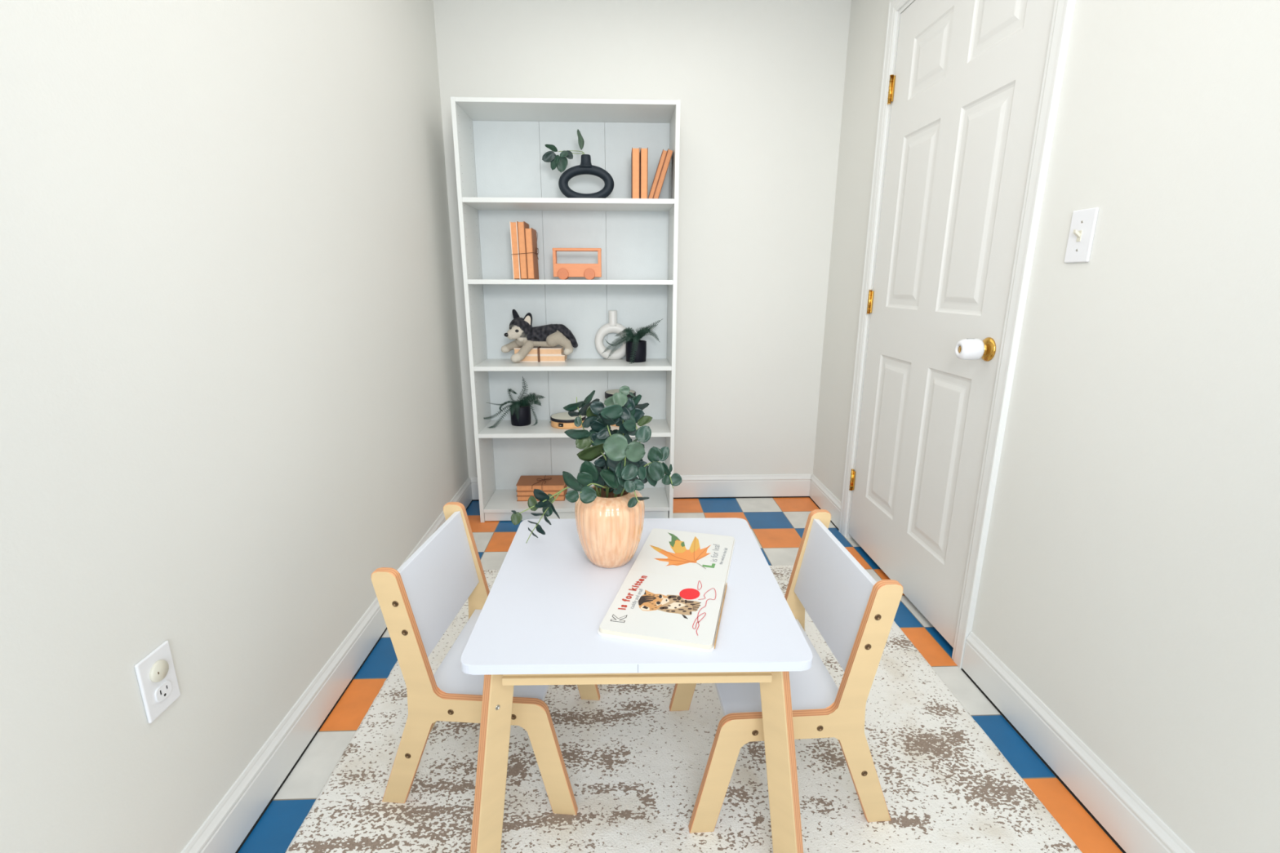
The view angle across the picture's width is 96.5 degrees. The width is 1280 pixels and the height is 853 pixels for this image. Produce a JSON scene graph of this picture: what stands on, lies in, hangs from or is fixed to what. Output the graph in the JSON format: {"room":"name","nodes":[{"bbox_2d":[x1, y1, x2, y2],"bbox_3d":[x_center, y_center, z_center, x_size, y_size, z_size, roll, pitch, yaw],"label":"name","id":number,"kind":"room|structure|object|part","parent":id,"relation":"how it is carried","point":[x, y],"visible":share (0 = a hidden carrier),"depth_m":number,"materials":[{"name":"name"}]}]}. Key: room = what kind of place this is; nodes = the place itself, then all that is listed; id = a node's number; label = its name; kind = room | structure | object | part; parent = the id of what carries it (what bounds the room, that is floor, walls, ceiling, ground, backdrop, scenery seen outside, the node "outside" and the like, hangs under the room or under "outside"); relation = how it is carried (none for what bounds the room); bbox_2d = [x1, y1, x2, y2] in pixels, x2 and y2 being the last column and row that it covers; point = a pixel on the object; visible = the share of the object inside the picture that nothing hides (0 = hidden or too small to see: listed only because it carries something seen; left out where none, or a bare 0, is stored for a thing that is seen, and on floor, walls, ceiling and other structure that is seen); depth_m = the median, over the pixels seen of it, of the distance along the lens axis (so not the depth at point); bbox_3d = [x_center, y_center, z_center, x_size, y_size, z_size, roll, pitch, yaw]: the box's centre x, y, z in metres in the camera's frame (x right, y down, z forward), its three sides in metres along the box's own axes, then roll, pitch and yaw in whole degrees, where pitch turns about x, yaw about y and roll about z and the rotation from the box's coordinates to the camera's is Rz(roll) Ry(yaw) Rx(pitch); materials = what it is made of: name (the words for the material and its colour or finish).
{"room":"children's playroom","nodes":[
{"label":"children's playroom","id":0,"kind":"room"},
{"bbox_2d":[0,0,468,852],"bbox_3d":[-0.881,-0.229,0.717,0.100,2.368,4.456,0,14,-2],"label":"wall","id":1,"kind":"structure","parent":0,"point":[231,394],"depth_m":1.09,"materials":[{"name":"paint"}]},
{"bbox_2d":[134,640,180,723],"bbox_3d":[-0.831,0.441,0.990,0.012,0.115,0.070,0,14,-2],"label":"power outlet","id":2,"kind":"object","parent":1,"relation":"attached to","point":[156,675],"visible":1,"depth_m":0.98,"materials":[{"name":"white plastic"}]},
{"bbox_2d":[155,680,172,702],"bbox_3d":[-0.831,0.461,0.995,0.004,0.027,0.033,0,14,-2],"label":"socket","id":3,"kind":"object","parent":2,"relation":"attached to","point":[163,689],"depth_m":0.99,"materials":[{"name":"white plastic"}]},
{"bbox_2d":[180,477,472,852],"bbox_3d":[-0.827,0.861,0.970,0.014,0.130,4.306,0,14,-2],"label":"baseboard","id":4,"kind":"structure","parent":1,"relation":"attached to","point":[232,821],"depth_m":1.37,"materials":[{"name":"white paint"}]},
{"bbox_2d":[433,0,851,479],"bbox_3d":[0.065,-0.771,2.863,1.951,2.368,0.100,0,14,-2],"label":"wall","id":5,"kind":"structure","parent":0,"point":[758,84],"depth_m":2.69,"materials":[{"name":"paint"}]},
{"bbox_2d":[471,474,810,501],"bbox_3d":[0.014,0.328,3.081,1.823,0.130,0.014,0,14,-2],"label":"baseboard","id":6,"kind":"structure","parent":5,"relation":"attached to","point":[738,486],"depth_m":3.09,"materials":[{"name":"white paint"}]},
{"bbox_2d":[237,497,1122,852],"bbox_3d":[0.141,0.943,1.026,2.051,0.050,4.406,0,14,-2],"label":"floor","id":7,"kind":"structure","parent":0,"point":[777,525],"depth_m":1.63,"materials":[{"name":"tile"}]},
{"bbox_2d":[450,96,680,522],"bbox_3d":[-0.310,-0.475,2.710,0.939,1.868,0.288,0,14,-2],"label":"bookcase","id":8,"kind":"object","parent":7,"relation":"on","point":[498,142],"visible":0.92,"depth_m":2.73,"materials":[{"name":"laminate"}]},
{"bbox_3d":[-0.770,-0.472,2.694,0.018,1.868,0.288,0,14,-2],"label":"panel","id":9,"kind":"part","parent":8,"relation":"part of","materials":[{"name":"laminate"}]},
{"bbox_3d":[-0.616,-0.523,2.831,0.300,1.801,0.004,0,14,-2],"label":"panel","id":10,"kind":"part","parent":8,"relation":"part of","materials":[{"name":"white wood"}]},
{"bbox_2d":[484,377,544,428],"bbox_3d":[-0.623,-0.125,2.823,0.321,0.248,0.129,0,14,-2],"label":"potted fern","id":11,"kind":"object","parent":8,"relation":"on","point":[520,411],"visible":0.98,"depth_m":2.81,"materials":[{"name":"black plant"}]},
{"bbox_2d":[510,404,530,426],"bbox_3d":[-0.596,-0.059,2.856,0.099,0.096,0.099,0,14,-2],"label":"pot","id":12,"kind":"object","parent":11,"relation":"attached to","point":[524,420],"depth_m":2.82,"materials":[{"name":"black ceramic"}]},
{"bbox_2d":[509,221,520,279],"bbox_3d":[-0.556,-0.798,2.605,0.031,0.246,0.150,-1,14,-2],"label":"book","id":13,"kind":"object","parent":8,"relation":"on","point":[513,225],"visible":0.52,"depth_m":2.53,"materials":[{"name":"paper"}]},
{"bbox_2d":[511,231,538,259],"bbox_3d":[-0.520,-0.825,2.601,0.109,0.124,0.158,0,14,-2],"label":"bow","id":14,"kind":"object","parent":13,"relation":"attached to","point":[536,232],"visible":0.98,"depth_m":2.58,"materials":[{"name":"brown fabric"}]},
{"bbox_2d":[516,221,528,279],"bbox_3d":[-0.524,-0.798,2.606,0.030,0.247,0.150,-1,14,-2],"label":"book","id":15,"kind":"object","parent":8,"relation":"on","point":[521,225],"visible":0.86,"depth_m":2.54,"materials":[{"name":"paper"}]},
{"bbox_2d":[524,227,538,279],"bbox_3d":[-0.493,-0.785,2.610,0.030,0.220,0.150,-1,14,-2],"label":"book","id":16,"kind":"object","parent":8,"relation":"on","point":[530,233],"visible":1,"depth_m":2.55,"materials":[{"name":"paper"}]},
{"bbox_2d":[516,485,567,501],"bbox_3d":[-0.503,0.345,2.948,0.240,0.027,0.150,0,14,-2],"label":"book","id":17,"kind":"object","parent":8,"relation":"on","point":[560,498],"visible":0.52,"depth_m":2.88,"materials":[{"name":"paper"}]},
{"bbox_2d":[515,484,566,496],"bbox_3d":[-0.503,0.319,2.942,0.240,0.025,0.150,0,14,-2],"label":"book","id":18,"kind":"object","parent":17,"relation":"on","point":[519,493],"visible":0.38,"depth_m":2.87,"materials":[{"name":"paper"}]},
{"bbox_2d":[515,475,565,491],"bbox_3d":[-0.503,0.291,2.934,0.240,0.032,0.150,0,14,-2],"label":"book","id":19,"kind":"object","parent":18,"relation":"on","point":[557,483],"visible":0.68,"depth_m":2.88,"materials":[{"name":"paper"}]},
{"bbox_2d":[531,476,551,488],"bbox_3d":[-0.499,0.316,2.931,0.068,0.089,0.163,6,15,20],"label":"bow","id":20,"kind":"object","parent":19,"relation":"attached to","point":[544,477],"visible":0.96,"depth_m":2.92,"materials":[{"name":"brown fabric"}]},
{"bbox_2d":[517,352,567,362],"bbox_3d":[-0.485,-0.341,2.810,0.241,0.033,0.112,0,14,-2],"label":"book","id":21,"kind":"object","parent":8,"relation":"on","point":[562,357],"visible":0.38,"depth_m":2.76,"materials":[{"name":"beige paper"}]},
{"bbox_2d":[514,346,564,355],"bbox_3d":[-0.494,-0.373,2.800,0.227,0.033,0.108,0,14,-2],"label":"book","id":22,"kind":"object","parent":21,"relation":"on","point":[554,350],"visible":0.59,"depth_m":2.75,"materials":[{"name":"beige paper"}]},
{"bbox_2d":[537,346,540,361],"bbox_3d":[-0.489,-0.357,2.802,0.010,0.068,0.109,0,14,-2],"label":"ribbon","id":23,"kind":"object","parent":22,"relation":"attached to","point":[539,347],"visible":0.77,"depth_m":2.75,"materials":[{"name":"brown fabric"}]},
{"bbox_2d":[501,309,577,362],"bbox_3d":[-0.484,-0.437,2.740,0.369,0.246,0.121,-2,14,-8],"label":"plush husky","id":24,"kind":"object","parent":22,"relation":"on","point":[526,336],"visible":1,"depth_m":2.71,"materials":[{"name":"fabric"}]},
{"bbox_3d":[-0.308,-1.372,2.483,0.903,0.017,0.288,0,14,-2],"label":"panel","id":25,"kind":"part","parent":8,"relation":"part of","materials":[{"name":"white laminate"}]},
{"bbox_2d":[549,412,586,429],"bbox_3d":[-0.357,-0.031,2.848,0.183,0.047,0.175,0,14,-2],"label":"tambourine","id":26,"kind":"object","parent":8,"relation":"on","point":[564,418],"visible":0.73,"depth_m":2.78,"materials":[{"name":"brown wood"}]},
{"bbox_3d":[-0.309,-1.000,2.576,0.903,0.020,0.279,0,14,-2],"label":"shelf","id":27,"kind":"part","parent":8,"relation":"part of","materials":[{"name":"white laminate"}]},
{"bbox_3d":[-0.309,-0.672,2.659,0.903,0.020,0.279,0,14,-2],"label":"shelf","id":28,"kind":"part","parent":8,"relation":"part of","materials":[{"name":"white laminate"}]},
{"bbox_3d":[-0.310,-0.299,2.753,0.903,0.020,0.279,0,14,-2],"label":"shelf","id":29,"kind":"part","parent":8,"relation":"part of","materials":[{"name":"white laminate"}]},
{"bbox_3d":[-0.315,-0.524,2.842,0.300,1.801,0.004,0,14,-2],"label":"panel","id":30,"kind":"part","parent":8,"relation":"part of","materials":[{"name":"white wood"}]},
{"bbox_3d":[-0.311,0.008,2.831,0.903,0.020,0.279,0,14,-2],"label":"shelf","id":31,"kind":"part","parent":8,"relation":"part of","materials":[{"name":"white laminate"}]},
{"bbox_3d":[-0.312,0.375,2.924,0.902,0.018,0.280,0,14,-2],"label":"shelf","id":32,"kind":"part","parent":8,"relation":"part of","materials":[{"name":"white laminate"}]},
{"bbox_2d":[552,248,601,279],"bbox_3d":[-0.287,-0.744,2.619,0.220,0.139,0.069,0,14,-2],"label":"bus","id":33,"kind":"object","parent":8,"relation":"on","point":[563,271],"visible":1,"depth_m":2.60,"materials":[{"name":"brown wood"}]},
{"bbox_2d":[558,154,613,198],"bbox_3d":[-0.237,-1.093,2.516,0.245,0.189,0.074,0,14,-2],"label":"ring vase","id":34,"kind":"object","parent":8,"relation":"on","point":[585,167],"visible":0.93,"depth_m":2.50,"materials":[{"name":"black ceramic"}]},
{"bbox_2d":[542,128,584,172],"bbox_3d":[-0.330,-1.186,2.461,0.189,0.170,0.066,0,14,-2],"label":"leaf sprig","id":35,"kind":"object","parent":34,"relation":"in","point":[560,162],"visible":1,"depth_m":2.47,"materials":[{"name":"green plant"}]},
{"bbox_2d":[595,310,626,359],"bbox_3d":[-0.134,-0.454,2.837,0.183,0.240,0.052,0,14,-2],"label":"ring vase","id":36,"kind":"object","parent":8,"relation":"on","point":[612,326],"visible":0.81,"depth_m":2.82,"materials":[{"name":"white ceramic"}]},
{"bbox_2d":[604,389,635,426],"bbox_3d":[-0.098,-0.093,2.857,0.154,0.164,0.154,0,14,-2],"label":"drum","id":37,"kind":"object","parent":8,"relation":"on","point":[608,393],"visible":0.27,"depth_m":2.82,"materials":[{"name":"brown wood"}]},
{"bbox_2d":[602,319,662,363],"bbox_3d":[-0.044,-0.403,2.754,0.285,0.232,0.121,-5,15,-20],"label":"potted fern","id":38,"kind":"object","parent":8,"relation":"on","point":[636,349],"visible":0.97,"depth_m":2.74,"materials":[{"name":"black plant"}]},
{"bbox_2d":[626,340,646,362],"bbox_3d":[-0.019,-0.367,2.785,0.100,0.098,0.100,0,14,-2],"label":"pot","id":39,"kind":"object","parent":38,"relation":"attached to","point":[640,346],"depth_m":2.74,"materials":[{"name":"black ceramic"}]},
{"bbox_2d":[631,146,639,198],"bbox_3d":[-0.021,-1.110,2.540,0.034,0.212,0.140,0,14,-2],"label":"book","id":40,"kind":"object","parent":8,"relation":"on","point":[635,154],"visible":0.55,"depth_m":2.48,"materials":[{"name":"paper"}]},
{"bbox_3d":[-0.014,-0.526,2.853,0.300,1.801,0.004,0,14,-2],"label":"panel","id":41,"kind":"part","parent":8,"relation":"part of","materials":[{"name":"white wood"}]},
{"bbox_2d":[640,147,648,198],"bbox_3d":[0.016,-1.110,2.542,0.032,0.212,0.140,0,14,-2],"label":"book","id":42,"kind":"object","parent":8,"relation":"on","point":[643,152],"visible":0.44,"depth_m":2.48,"materials":[{"name":"paper"}]},
{"bbox_2d":[648,148,667,198],"bbox_3d":[0.074,-1.108,2.544,0.084,0.207,0.140,0,14,-2],"label":"book","id":43,"kind":"object","parent":8,"relation":"on","point":[664,153],"visible":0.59,"depth_m":2.48,"materials":[{"name":"brown paper"}]},
{"bbox_2d":[653,148,673,198],"bbox_3d":[0.098,-1.110,2.545,0.087,0.210,0.140,0,14,-2],"label":"book","id":44,"kind":"object","parent":8,"relation":"on","point":[669,153],"visible":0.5,"depth_m":2.48,"materials":[{"name":"brown paper"}]},
{"bbox_3d":[0.150,-0.478,2.727,0.018,1.868,0.288,0,14,-2],"label":"panel","id":45,"kind":"part","parent":8,"relation":"part of","materials":[{"name":"laminate"}]},
{"bbox_2d":[284,564,1082,852],"bbox_3d":[0.089,0.855,1.242,1.644,0.012,2.274,0,14,-2],"label":"area rug","id":46,"kind":"object","parent":7,"relation":"on","point":[635,766],"visible":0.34,"depth_m":1.33,"materials":[{"name":"beige carpet"}]},
{"bbox_2d":[371,502,599,815],"bbox_3d":[-0.344,0.523,1.372,0.441,0.571,0.375,1,14,4],"label":"chair","id":47,"kind":"object","parent":46,"relation":"on","point":[419,601],"visible":0.7,"depth_m":1.23,"materials":[{"name":"white wood"}]},
{"bbox_3d":[-0.467,0.359,1.340,0.051,0.205,0.336,1,14,4],"label":"backrest","id":48,"kind":"part","parent":47,"relation":"part of","materials":[{"name":"white wood"}]},
{"bbox_3d":[-0.327,0.545,1.377,0.263,0.015,0.336,1,14,4],"label":"seat","id":49,"kind":"part","parent":47,"relation":"part of","materials":[{"name":"white wood"}]},
{"bbox_3d":[-0.331,0.479,1.543,0.441,0.571,0.018,1,14,4],"label":"panel","id":50,"kind":"part","parent":47,"relation":"part of","materials":[{"name":"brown wood"}]},
{"bbox_2d":[460,517,813,852],"bbox_3d":[-0.011,0.570,1.351,0.656,0.489,0.656,0,14,-1],"label":"table","id":51,"kind":"object","parent":46,"relation":"on","point":[540,618],"visible":0.89,"depth_m":1.08,"materials":[{"name":"white wood"}]},
{"bbox_3d":[-0.281,0.648,1.081,0.025,0.469,0.125,13,19,42],"label":"leg","id":52,"kind":"part","parent":51,"relation":"part of","materials":[{"name":"brown wood"}]},
{"bbox_2d":[574,485,644,568],"bbox_3d":[-0.070,0.231,1.338,0.162,0.174,0.162,0,14,-2],"label":"ribbed vase","id":53,"kind":"object","parent":51,"relation":"on","point":[610,531],"visible":0.73,"depth_m":1.27,"materials":[{"name":"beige ceramic"}]},
{"bbox_2d":[511,386,681,543],"bbox_3d":[-0.106,0.106,1.303,0.405,0.387,0.197,0,14,-2],"label":"eucalyptus spray","id":54,"kind":"object","parent":53,"relation":"in","point":[618,468],"visible":0.98,"depth_m":1.28,"materials":[{"name":"green plant"}]},
{"bbox_3d":[-0.237,0.179,1.378,0.113,0.064,0.015,0,14,-2],"label":"stem","id":55,"kind":"part","parent":54,"relation":"part of","materials":[{"name":"green plant"}]},
{"bbox_3d":[-0.170,0.207,1.361,0.205,0.162,0.046,3,14,10],"label":"stem","id":56,"kind":"part","parent":54,"relation":"part of","materials":[{"name":"green plant"}]},
{"bbox_3d":[-0.108,0.115,1.329,0.111,0.358,0.030,10,17,34],"label":"stem","id":57,"kind":"part","parent":54,"relation":"part of","materials":[{"name":"green plant"}]},
{"bbox_3d":[-0.090,0.210,1.290,0.030,0.192,0.120,7,16,24],"label":"stem","id":58,"kind":"part","parent":54,"relation":"part of","materials":[{"name":"green plant"}]},
{"bbox_3d":[-0.070,0.133,1.318,0.056,0.328,0.009,9,17,32],"label":"stem","id":59,"kind":"part","parent":54,"relation":"part of","materials":[{"name":"green plant"}]},
{"bbox_3d":[-0.057,0.111,1.324,0.044,0.368,0.055,0,14,-2],"label":"stem","id":60,"kind":"part","parent":54,"relation":"part of","materials":[{"name":"green plant"}]},
{"bbox_3d":[-0.001,0.188,1.324,0.155,0.219,0.027,1,14,2],"label":"stem","id":61,"kind":"part","parent":54,"relation":"part of","materials":[{"name":"green plant"}]},
{"bbox_2d":[597,528,735,652],"bbox_3d":[0.082,0.334,1.262,0.220,0.013,0.472,4,15,13],"label":"book","id":62,"kind":"object","parent":51,"relation":"on","point":[673,594],"visible":1,"depth_m":1.19,"materials":[{"name":"white paper"}]},
{"bbox_2d":[638,590,701,618],"bbox_3d":[0.058,0.357,1.148,0.124,0.001,0.078,5,15,18],"label":"picture","id":63,"kind":"object","parent":62,"relation":"on","point":[655,604],"depth_m":1.15,"materials":[{"name":"multicoloured paper"}]},
{"bbox_2d":[649,532,710,566],"bbox_3d":[0.095,0.298,1.383,0.152,0.001,0.178,4,15,13],"label":"picture","id":64,"kind":"object","parent":62,"relation":"on","point":[666,548],"depth_m":1.38,"materials":[{"name":"orange paper"}]},
{"bbox_2d":[679,588,699,599],"bbox_3d":[0.103,0.347,1.185,0.042,0.001,0.044,4,15,13],"label":"picture","id":65,"kind":"object","parent":62,"relation":"on","point":[684,593],"depth_m":1.18,"materials":[{"name":"red paper"}]},
{"bbox_2d":[692,580,715,635],"bbox_3d":[0.125,0.359,1.139,0.044,0.001,0.198,4,15,13],"label":"picture","id":66,"kind":"object","parent":62,"relation":"on","point":[699,580],"depth_m":1.12},
{"bbox_3d":[0.271,0.647,1.092,0.125,0.469,0.025,13,19,42],"label":"leg","id":67,"kind":"part","parent":51,"relation":"part of","materials":[{"name":"brown wood"}]},
{"bbox_2d":[669,509,902,833],"bbox_3d":[0.313,0.535,1.331,0.441,0.571,0.375,-1,14,-4],"label":"chair","id":68,"kind":"object","parent":46,"relation":"on","point":[854,613],"visible":0.76,"depth_m":1.20,"materials":[{"name":"brown wood"}]},
{"bbox_3d":[0.301,0.491,1.503,0.441,0.571,0.018,-1,14,-4],"label":"panel","id":69,"kind":"part","parent":68,"relation":"part of","materials":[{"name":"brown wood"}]},
{"bbox_3d":[0.296,0.557,1.336,0.263,0.015,0.336,-1,14,-4],"label":"seat","id":70,"kind":"part","parent":68,"relation":"part of","materials":[{"name":"white wood"}]},
{"bbox_3d":[0.436,0.372,1.299,0.051,0.205,0.336,-1,14,-4],"label":"backrest","id":71,"kind":"part","parent":68,"relation":"part of","materials":[{"name":"white wood"}]},
{"bbox_2d":[813,0,1279,852],"bbox_3d":[1.068,-0.241,0.786,0.100,2.368,4.456,0,14,-2],"label":"wall","id":72,"kind":"structure","parent":0,"point":[1130,578],"depth_m":1.13,"materials":[{"name":"paint"}]},
{"bbox_2d":[808,474,841,529],"bbox_3d":[0.940,0.375,2.906,0.014,0.130,0.443,0,14,-2],"label":"baseboard","id":73,"kind":"structure","parent":72,"relation":"attached to","point":[823,498],"depth_m":2.89,"materials":[{"name":"white paint"}]},
{"bbox_2d":[838,0,915,537],"bbox_3d":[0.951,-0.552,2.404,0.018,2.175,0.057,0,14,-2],"label":"trim","id":74,"kind":"structure","parent":72,"relation":"attached to","point":[892,17],"depth_m":2.36,"materials":[{"name":"white paint"}]},
{"bbox_2d":[888,0,909,11],"bbox_3d":[0.970,-1.464,1.691,0.018,0.057,0.992,0,14,-2],"label":"trim","id":75,"kind":"structure","parent":72,"relation":"attached to","point":[897,5],"depth_m":2.10,"materials":[{"name":"white paint"}]},
{"bbox_2d":[848,0,1055,648],"bbox_3d":[0.949,-0.413,1.959,0.120,2.076,0.866,0,14,-2],"label":"door","id":76,"kind":"structure","parent":72,"relation":"in","point":[965,87],"depth_m":1.85,"materials":[{"name":"white paint"}]},
{"bbox_3d":[0.932,-0.219,1.619,0.060,0.060,0.060,0,14,-2],"label":"knob","id":77,"kind":"part","parent":76,"relation":"part of","materials":[{"name":"white plastic"}]},
{"bbox_2d":[951,0,1075,669],"bbox_3d":[0.984,-0.323,1.499,0.018,2.175,0.057,0,14,-2],"label":"trim","id":78,"kind":"structure","parent":72,"relation":"attached to","point":[1064,10],"depth_m":1.49,"materials":[{"name":"white paint"}]},
{"bbox_2d":[960,631,1194,852],"bbox_3d":[1.035,1.027,0.335,0.014,0.130,2.862,0,14,-2],"label":"baseboard","id":79,"kind":"structure","parent":72,"relation":"attached to","point":[1122,815],"depth_m":1.31,"materials":[{"name":"white paint"}]},
{"bbox_2d":[1064,207,1098,262],"bbox_3d":[0.989,-0.430,1.290,0.020,0.115,0.070,0,14,-2],"label":"light switch","id":80,"kind":"object","parent":72,"relation":"attached to","point":[1083,222],"visible":1,"depth_m":1.28,"materials":[{"name":"white plastic"}]}
]}

